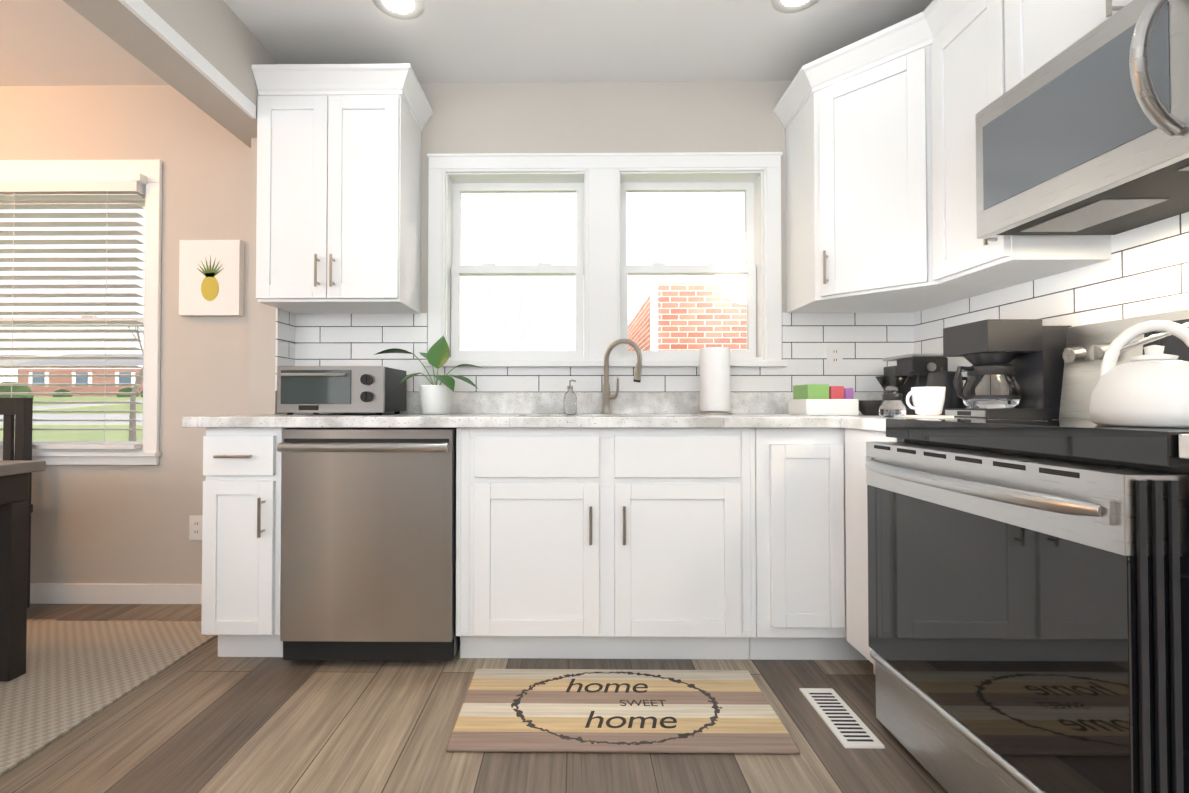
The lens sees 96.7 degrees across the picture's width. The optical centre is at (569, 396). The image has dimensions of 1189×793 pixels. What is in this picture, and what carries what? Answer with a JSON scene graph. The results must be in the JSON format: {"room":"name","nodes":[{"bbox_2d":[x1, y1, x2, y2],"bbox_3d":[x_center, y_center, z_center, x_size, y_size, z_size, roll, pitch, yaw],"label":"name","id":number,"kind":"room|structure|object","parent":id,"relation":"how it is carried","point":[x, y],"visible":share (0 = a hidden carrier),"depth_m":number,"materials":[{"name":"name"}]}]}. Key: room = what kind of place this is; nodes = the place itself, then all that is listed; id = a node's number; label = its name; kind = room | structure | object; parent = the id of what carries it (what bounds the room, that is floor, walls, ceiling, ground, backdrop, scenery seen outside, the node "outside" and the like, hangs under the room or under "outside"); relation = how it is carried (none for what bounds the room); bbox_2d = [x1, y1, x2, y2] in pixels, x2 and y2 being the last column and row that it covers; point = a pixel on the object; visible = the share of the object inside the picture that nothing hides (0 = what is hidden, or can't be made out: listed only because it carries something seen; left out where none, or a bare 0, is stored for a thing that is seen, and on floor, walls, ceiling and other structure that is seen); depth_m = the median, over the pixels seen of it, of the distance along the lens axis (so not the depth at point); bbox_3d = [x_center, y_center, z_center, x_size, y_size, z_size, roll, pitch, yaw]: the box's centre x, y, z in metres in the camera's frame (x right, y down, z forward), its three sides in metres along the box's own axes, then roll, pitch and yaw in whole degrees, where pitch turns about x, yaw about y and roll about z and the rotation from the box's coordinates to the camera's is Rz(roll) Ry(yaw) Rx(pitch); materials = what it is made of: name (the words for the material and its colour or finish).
{"room":"kitchen","nodes":[
{"label":"kitchen","id":0,"kind":"room"},
{"bbox_2d":[63,0,277,147],"bbox_3d":[-1.449,-1.386,-0.090,0.188,0.349,5.330,0,-1,1],"label":"header beam","id":1,"kind":"structure","parent":0,"point":[204,55],"depth_m":1.95,"materials":[{"name":"beige paint"}]},
{"bbox_2d":[249,138,286,414],"bbox_3d":[-1.392,-0.092,2.477,0.120,2.175,0.160,0,-1,1],"label":"wall","id":2,"kind":"structure","parent":0,"point":[262,371],"depth_m":2.40,"materials":[{"name":"beige paint"}]},
{"bbox_2d":[0,81,791,583],"bbox_3d":[-1.522,-0.262,2.660,6.745,2.520,0.200,0,-1,1],"label":"wall","id":3,"kind":"structure","parent":0,"point":[114,523],"depth_m":2.56,"materials":[{"name":"beige paint"}]},
{"bbox_2d":[0,160,161,464],"bbox_3d":[-2.652,-0.408,2.655,1.360,1.478,0.240,0,-1,1],"label":"dining room window","id":4,"kind":"structure","parent":3,"relation":"in","point":[142,203],"depth_m":2.56,"materials":[{"name":"white wood"}]},
{"bbox_2d":[0,173,146,448],"bbox_3d":[-2.644,-0.407,2.542,1.202,1.313,0.059,0,-1,1],"label":"window blind","id":5,"kind":"object","parent":4,"relation":"attached to","point":[133,189],"visible":0.96,"depth_m":2.53,"materials":[{"name":"white plastic"}]},
{"bbox_2d":[189,515,201,539],"bbox_3d":[-1.795,0.632,2.546,0.072,0.116,0.008,0,-1,1],"label":"outlet","id":6,"kind":"object","parent":3,"relation":"attached to","point":[195,527],"visible":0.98,"depth_m":2.54,"materials":[{"name":"white plastic"}]},
{"bbox_2d":[179,240,243,316],"bbox_3d":[-1.725,-0.570,2.548,0.290,0.362,0.037,0,-1,1],"label":"framed picture","id":7,"kind":"object","parent":3,"relation":"attached to","point":[211,277],"visible":0.96,"depth_m":2.53,"materials":[{"name":"white fabric"}]},
{"bbox_2d":[251,63,432,313],"bbox_3d":[-0.997,-0.895,2.382,0.666,0.987,0.360,0,-1,1],"label":"upper cabinet","id":8,"kind":"object","parent":3,"relation":"attached to","point":[338,224],"visible":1,"depth_m":2.24,"materials":[{"name":"white wood"}]},
{"bbox_2d":[446,173,585,359],"bbox_3d":[-0.259,-0.632,2.653,0.700,0.924,0.199,0,-1,1],"label":"kitchen window","id":9,"kind":"structure","parent":3,"relation":"in","point":[457,184],"depth_m":2.62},
{"bbox_2d":[295,312,913,391],"bbox_3d":[0.159,-0.212,2.538,2.980,0.380,0.008,0,-1,1],"label":"wall tile","id":10,"kind":"structure","parent":3,"relation":"attached to","point":[869,341],"depth_m":2.53,"materials":[{"name":"white tile"}]},
{"bbox_2d":[827,344,842,367],"bbox_3d":[1.265,-0.194,2.517,0.072,0.116,0.008,0,-1,1],"label":"outlet","id":11,"kind":"object","parent":10,"relation":"attached to","point":[834,355],"visible":1,"depth_m":2.52,"materials":[{"name":"white plastic"}]},
{"bbox_2d":[423,152,787,366],"bbox_3d":[0.167,-0.653,2.623,1.723,1.026,0.250,0,-1,1],"label":"kitchen window","id":12,"kind":"structure","parent":3,"relation":"in","point":[749,184],"depth_m":2.54,"materials":[{"name":"white wood"}]},
{"bbox_2d":[0,0,932,85],"bbox_3d":[-1.551,-1.621,-0.086,6.745,0.120,5.730,0,-1,1],"label":"ceiling","id":13,"kind":"structure","parent":0,"point":[52,43],"depth_m":2.25,"materials":[{"name":"paint"}]},
{"bbox_2d":[372,0,423,19],"bbox_3d":[-0.661,-1.527,2.039,0.196,0.006,0.196,0,-1,1],"label":"recessed light","id":14,"kind":"object","parent":13,"relation":"in","point":[405,9],"visible":1,"depth_m":2.08,"materials":[{"name":"white plastic"}]},
{"bbox_2d":[771,0,818,12],"bbox_3d":[0.869,-1.528,2.003,0.196,0.006,0.196,0,-1,1],"label":"recessed light","id":15,"kind":"object","parent":13,"relation":"in","point":[788,6],"visible":1,"depth_m":2.06,"materials":[{"name":"white plastic"}]},
{"bbox_2d":[0,604,947,792],"bbox_3d":[-1.551,1.019,-0.123,6.745,0.120,5.730,0,-1,1],"label":"floor","id":16,"kind":"structure","parent":0,"point":[204,718],"depth_m":1.50,"materials":[{"name":"brown wood"}]},
{"bbox_2d":[0,621,217,775],"bbox_3d":[-2.886,0.978,1.537,2.840,0.008,1.580,0,-1,1],"label":"dining rug","id":17,"kind":"object","parent":16,"relation":"on","point":[77,673],"visible":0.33,"depth_m":1.88,"materials":[{"name":"beige fabric"}]},
{"bbox_2d":[0,398,32,607],"bbox_3d":[-2.758,0.493,2.250,0.470,0.980,0.475,0,-1,1],"label":"dining chair","id":18,"kind":"object","parent":17,"relation":"on","point":[17,413],"visible":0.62,"depth_m":2.46,"materials":[{"name":"brown wood"}]},
{"bbox_2d":[0,460,45,681],"bbox_3d":[-2.397,0.594,1.167,1.005,0.748,1.480,0,-1,1],"label":"dining table","id":19,"kind":"object","parent":17,"relation":"on","point":[14,489],"visible":1,"depth_m":1.82,"materials":[{"name":"brown wood"}]},
{"bbox_2d":[201,427,286,656],"bbox_3d":[-1.191,0.555,2.210,0.286,0.874,0.664,0,-1,1],"label":"base cabinet","id":20,"kind":"object","parent":16,"relation":"on","point":[241,549],"visible":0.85,"depth_m":1.92,"materials":[{"name":"white wood"}]},
{"bbox_2d":[277,428,459,660],"bbox_3d":[-0.731,0.541,2.187,0.624,0.840,0.647,0,-1,1],"label":"dishwasher","id":21,"kind":"object","parent":16,"relation":"on","point":[368,543],"visible":0.94,"depth_m":1.91,"materials":[{"name":"silver metal"}]},
{"bbox_2d":[456,427,755,659],"bbox_3d":[0.134,0.555,2.196,1.090,0.874,0.664,0,-1,1],"label":"base cabinet","id":22,"kind":"object","parent":16,"relation":"on","point":[605,543],"visible":0.94,"depth_m":1.91,"materials":[{"name":"white wood"}]},
{"bbox_2d":[182,392,833,427],"bbox_3d":[0.127,0.046,2.207,3.035,0.140,0.660,0,-1,1],"label":"countertop","id":23,"kind":"structure","parent":22,"relation":"on","point":[628,409],"depth_m":2.13,"materials":[{"name":"stone"}]},
{"bbox_2d":[277,366,406,414],"bbox_3d":[-0.980,-0.023,2.304,0.441,0.202,0.336,0,-1,1],"label":"toaster oven","id":24,"kind":"object","parent":23,"relation":"on","point":[377,390],"visible":1,"depth_m":2.17,"materials":[{"name":"silver metal"}]},
{"bbox_2d":[374,335,481,413],"bbox_3d":[-0.631,-0.111,2.337,0.518,0.379,0.267,0,-1,1],"label":"pothos plant","id":25,"kind":"object","parent":23,"relation":"on","point":[435,399],"visible":1,"depth_m":2.32,"materials":[{"name":"green plant"}]},
{"bbox_2d":[564,379,576,413],"bbox_3d":[0.004,0.001,2.409,0.060,0.157,0.063,0,-1,1],"label":"soap dispenser","id":26,"kind":"object","parent":23,"relation":"on","point":[570,402],"visible":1,"depth_m":2.39,"materials":[{"name":"clear glass"}]},
{"bbox_2d":[601,339,641,413],"bbox_3d":[0.238,-0.093,2.439,0.184,0.346,0.124,0,-1,1],"label":"faucet","id":27,"kind":"object","parent":23,"relation":"on","point":[607,397],"visible":1,"depth_m":2.45,"materials":[{"name":"silver metal"}]},
{"bbox_2d":[698,345,732,414],"bbox_3d":[0.649,-0.076,2.355,0.150,0.310,0.150,0,-1,1],"label":"paper towel","id":28,"kind":"object","parent":23,"relation":"on","point":[715,393],"visible":1,"depth_m":2.30,"materials":[{"name":"white paper"}]},
{"bbox_2d":[788,384,858,414],"bbox_3d":[1.056,0.014,2.209,0.210,0.125,0.180,0,-1,1],"label":"tray","id":29,"kind":"object","parent":23,"relation":"on","point":[817,399],"visible":1,"depth_m":2.13,"materials":[{"name":"ceramic"}]},
{"bbox_2d":[446,669,799,753],"bbox_3d":[0.148,0.977,1.670,0.975,0.012,0.440,0,-1,1],"label":"kitchen mat","id":30,"kind":"object","parent":16,"relation":"on","point":[543,710],"visible":0.96,"depth_m":1.62,"materials":[{"name":"beige fabric"}]},
{"bbox_2d":[566,679,647,692],"bbox_3d":[0.125,0.972,1.778,0.275,0.001,0.086,0,-1,1],"label":"lettering","id":31,"kind":"object","parent":30,"relation":"on","point":[571,684],"visible":1,"depth_m":1.76,"materials":[{"name":"grey"}]},
{"bbox_2d":[585,711,676,728],"bbox_3d":[0.183,0.970,1.587,0.275,0.001,0.086,0,-1,1],"label":"lettering","id":32,"kind":"object","parent":30,"relation":"on","point":[623,719],"visible":1,"depth_m":1.58,"materials":[{"name":"grey"}]},
{"bbox_2d":[620,700,665,705],"bbox_3d":[0.234,0.971,1.675,0.147,0.001,0.035,0,-1,1],"label":"lettering","id":33,"kind":"object","parent":30,"relation":"on","point":[644,702],"visible":1,"depth_m":1.68,"materials":[{"name":"grey"}]},
{"bbox_2d":[749,428,867,659],"bbox_3d":[1.163,0.555,2.204,0.964,0.874,0.627,0,-1,1],"label":"base cabinet","id":34,"kind":"object","parent":16,"relation":"on","point":[800,544],"visible":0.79,"depth_m":1.90,"materials":[{"name":"white wood"}]},
{"bbox_2d":[799,688,884,748],"bbox_3d":[0.825,0.980,1.623,0.110,0.007,0.300,0,-1,1],"label":"floor vent","id":35,"kind":"object","parent":16,"relation":"in","point":[847,726],"visible":1,"depth_m":1.60,"materials":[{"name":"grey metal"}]},
{"bbox_2d":[845,428,903,674],"bbox_3d":[1.300,0.548,1.735,0.627,0.874,0.308,0,-1,1],"label":"base cabinet","id":36,"kind":"object","parent":16,"relation":"on","point":[856,514],"visible":0.15,"depth_m":1.81,"materials":[{"name":"white wood"}]},
{"bbox_2d":[834,392,985,431],"bbox_3d":[1.292,0.039,1.726,0.695,0.140,0.276,0,-1,1],"label":"countertop","id":37,"kind":"structure","parent":36,"relation":"on","point":[863,422],"depth_m":1.82,"materials":[{"name":"stone"}]},
{"bbox_2d":[859,400,882,414],"bbox_3d":[1.226,0.046,2.147,0.112,0.060,0.112,0,-1,1],"label":"bowl","id":38,"kind":"object","parent":37,"relation":"on","point":[868,407],"visible":0.85,"depth_m":2.11,"materials":[{"name":"black ceramic"}]},
{"bbox_2d":[875,376,909,416],"bbox_3d":[1.117,0.001,1.829,0.104,0.141,0.104,0,-1,1],"label":"carafe","id":39,"kind":"object","parent":37,"relation":"on","point":[892,404],"visible":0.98,"depth_m":1.80,"materials":[{"name":"clear glass"}]},
{"bbox_2d":[882,354,947,414],"bbox_3d":[1.462,-0.048,2.237,0.150,0.250,0.222,0,-1,1],"label":"pod coffee maker","id":40,"kind":"object","parent":37,"relation":"on","point":[923,366],"visible":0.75,"depth_m":2.17,"materials":[{"name":"black plastic"}]},
{"bbox_2d":[904,415,953,417],"bbox_3d":[1.187,0.066,1.747,0.100,0.008,0.100,0,-1,1],"label":"coaster","id":41,"kind":"object","parent":37,"relation":"on","point":[927,416],"visible":0.98,"depth_m":1.72,"materials":[{"name":"beige"}]},
{"bbox_2d":[906,387,945,414],"bbox_3d":[1.174,0.015,1.748,0.121,0.092,0.096,0,-1,1],"label":"mug","id":42,"kind":"object","parent":41,"relation":"on","point":[928,400],"visible":1,"depth_m":1.72,"materials":[{"name":"ceramic"}]},
{"bbox_2d":[908,367,966,414],"bbox_3d":[1.377,-0.018,1.956,0.239,0.182,0.144,0,-1,1],"label":"gooseneck kettle","id":43,"kind":"object","parent":37,"relation":"on","point":[944,377],"visible":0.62,"depth_m":1.91,"materials":[{"name":"black metal"}]},
{"bbox_2d":[943,319,1071,418],"bbox_3d":[1.419,-0.085,1.747,0.296,0.310,0.200,0,-1,1],"label":"coffee maker","id":44,"kind":"object","parent":37,"relation":"on","point":[1015,370],"visible":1,"depth_m":1.68,"materials":[{"name":"black plastic"}]},
{"bbox_2d":[865,309,1188,792],"bbox_3d":[1.213,0.383,1.201,0.785,1.190,0.758,0,-1,1],"label":"range","id":45,"kind":"object","parent":16,"relation":"on","point":[1028,605],"visible":0.9,"depth_m":1.03,"materials":[{"name":"silver metal"}]},
{"bbox_2d":[1089,320,1188,427],"bbox_3d":[1.139,-0.046,1.028,0.184,0.206,0.186,0,-1,1],"label":"kettle","id":46,"kind":"object","parent":45,"relation":"on","point":[1149,387],"visible":1,"depth_m":1.00,"materials":[{"name":"white metal"}]},
{"bbox_2d":[1178,434,1188,458],"bbox_3d":[1.288,0.021,0.474,0.678,0.140,0.700,0,-1,1],"label":"countertop","id":47,"kind":"structure","parent":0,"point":[1183,438],"depth_m":0.82,"materials":[{"name":"stone"}]},
{"bbox_3d":[1.722,-0.301,-0.139,0.200,2.520,5.330,0,-1,1],"label":"wall","id":48,"kind":"structure","parent":0,"visible":0},
{"bbox_2d":[275,212,1188,390],"bbox_3d":[0.146,-0.280,1.324,2.981,0.482,2.422,0,-1,1],"label":"wall tile","id":49,"kind":"structure","parent":48,"relation":"attached to","point":[1144,271],"depth_m":1.66,"materials":[{"name":"white tile"}]},
{"bbox_2d":[773,0,1132,312],"bbox_3d":[1.307,-0.905,1.689,0.664,0.987,1.696,0,-1,1],"label":"upper cabinet","id":50,"kind":"object","parent":48,"relation":"attached to","point":[880,140],"visible":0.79,"depth_m":1.98,"materials":[{"name":"white wood"}]},
{"bbox_2d":[975,0,1188,238],"bbox_3d":[1.382,-0.669,1.215,0.503,0.378,0.756,0,-1,1],"label":"microwave","id":51,"kind":"object","parent":50,"relation":"attached to","point":[1087,134],"visible":1,"depth_m":1.26,"materials":[{"name":"silver metal"}]},
{"label":"outside","id":52,"kind":"structure","parent":0,"visible":0},
{"bbox_2d":[0,396,142,440],"bbox_3d":[-19.502,-0.476,49.196,200.000,4.860,91.870,0,-1,1],"label":"ground","id":53,"kind":"structure","parent":52,"point":[76,436],"depth_m":20.15,"materials":[{"name":"green plant"}]},
{"bbox_2d":[0,354,7,381],"bbox_3d":[-59.469,-1.929,52.575,12.800,4.500,10.800,0,-1,1],"label":"house","id":54,"kind":"structure","parent":53,"relation":"on","point":[4,370],"materials":[{"name":"grey"}]},
{"bbox_2d":[0,400,142,424],"bbox_3d":[-19.678,0.585,32.615,200.000,1.390,23.000,0,-1,1],"label":"road","id":55,"kind":"structure","parent":53,"relation":"on","point":[87,416],"depth_m":24.40,"materials":[{"name":"white asphalt"}]},
{"bbox_2d":[0,381,142,397],"bbox_3d":[-39.027,-0.363,41.985,25.205,1.750,9.697,0,-1,1],"label":"bushes","id":56,"kind":"object","parent":53,"relation":"on","point":[16,388],"depth_m":38.29,"materials":[{"name":"plant"}]},
{"bbox_2d":[8,354,142,395],"bbox_3d":[-42.730,-1.885,51.397,12.300,4.500,10.800,0,-1,1],"label":"house","id":57,"kind":"structure","parent":53,"relation":"on","point":[137,362],"depth_m":46.41,"materials":[{"name":"red brick"}]},
{"bbox_2d":[127,316,143,440],"bbox_3d":[-12.890,-0.513,16.287,1.679,3.869,1.892,0,-1,1],"label":"tree","id":58,"kind":"object","parent":53,"relation":"on","point":[132,406],"depth_m":16.00,"materials":[{"name":"beige plant"}]},
{"bbox_2d":[626,192,746,350],"bbox_3d":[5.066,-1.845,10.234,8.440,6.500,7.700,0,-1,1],"label":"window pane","id":59,"kind":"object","parent":53,"relation":"on","point":[714,218],"depth_m":6.71,"materials":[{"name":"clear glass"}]},
{"bbox_3d":[-4.823,-0.300,-0.069,0.200,2.520,5.330,0,-1,1],"label":"wall","id":60,"kind":"structure","parent":0,"visible":0},
{"bbox_2d":[30,583,201,603],"bbox_3d":[-3.058,0.949,2.551,3.214,0.095,0.018,0,-1,1],"label":"baseboard","id":61,"kind":"structure","parent":60,"relation":"attached to","point":[79,593],"depth_m":2.52,"materials":[{"name":"white wood"}]},
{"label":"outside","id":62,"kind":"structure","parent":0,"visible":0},
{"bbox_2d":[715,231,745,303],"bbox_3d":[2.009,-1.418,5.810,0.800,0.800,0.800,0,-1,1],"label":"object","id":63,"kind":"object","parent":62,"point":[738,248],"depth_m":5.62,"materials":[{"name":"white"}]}
]}

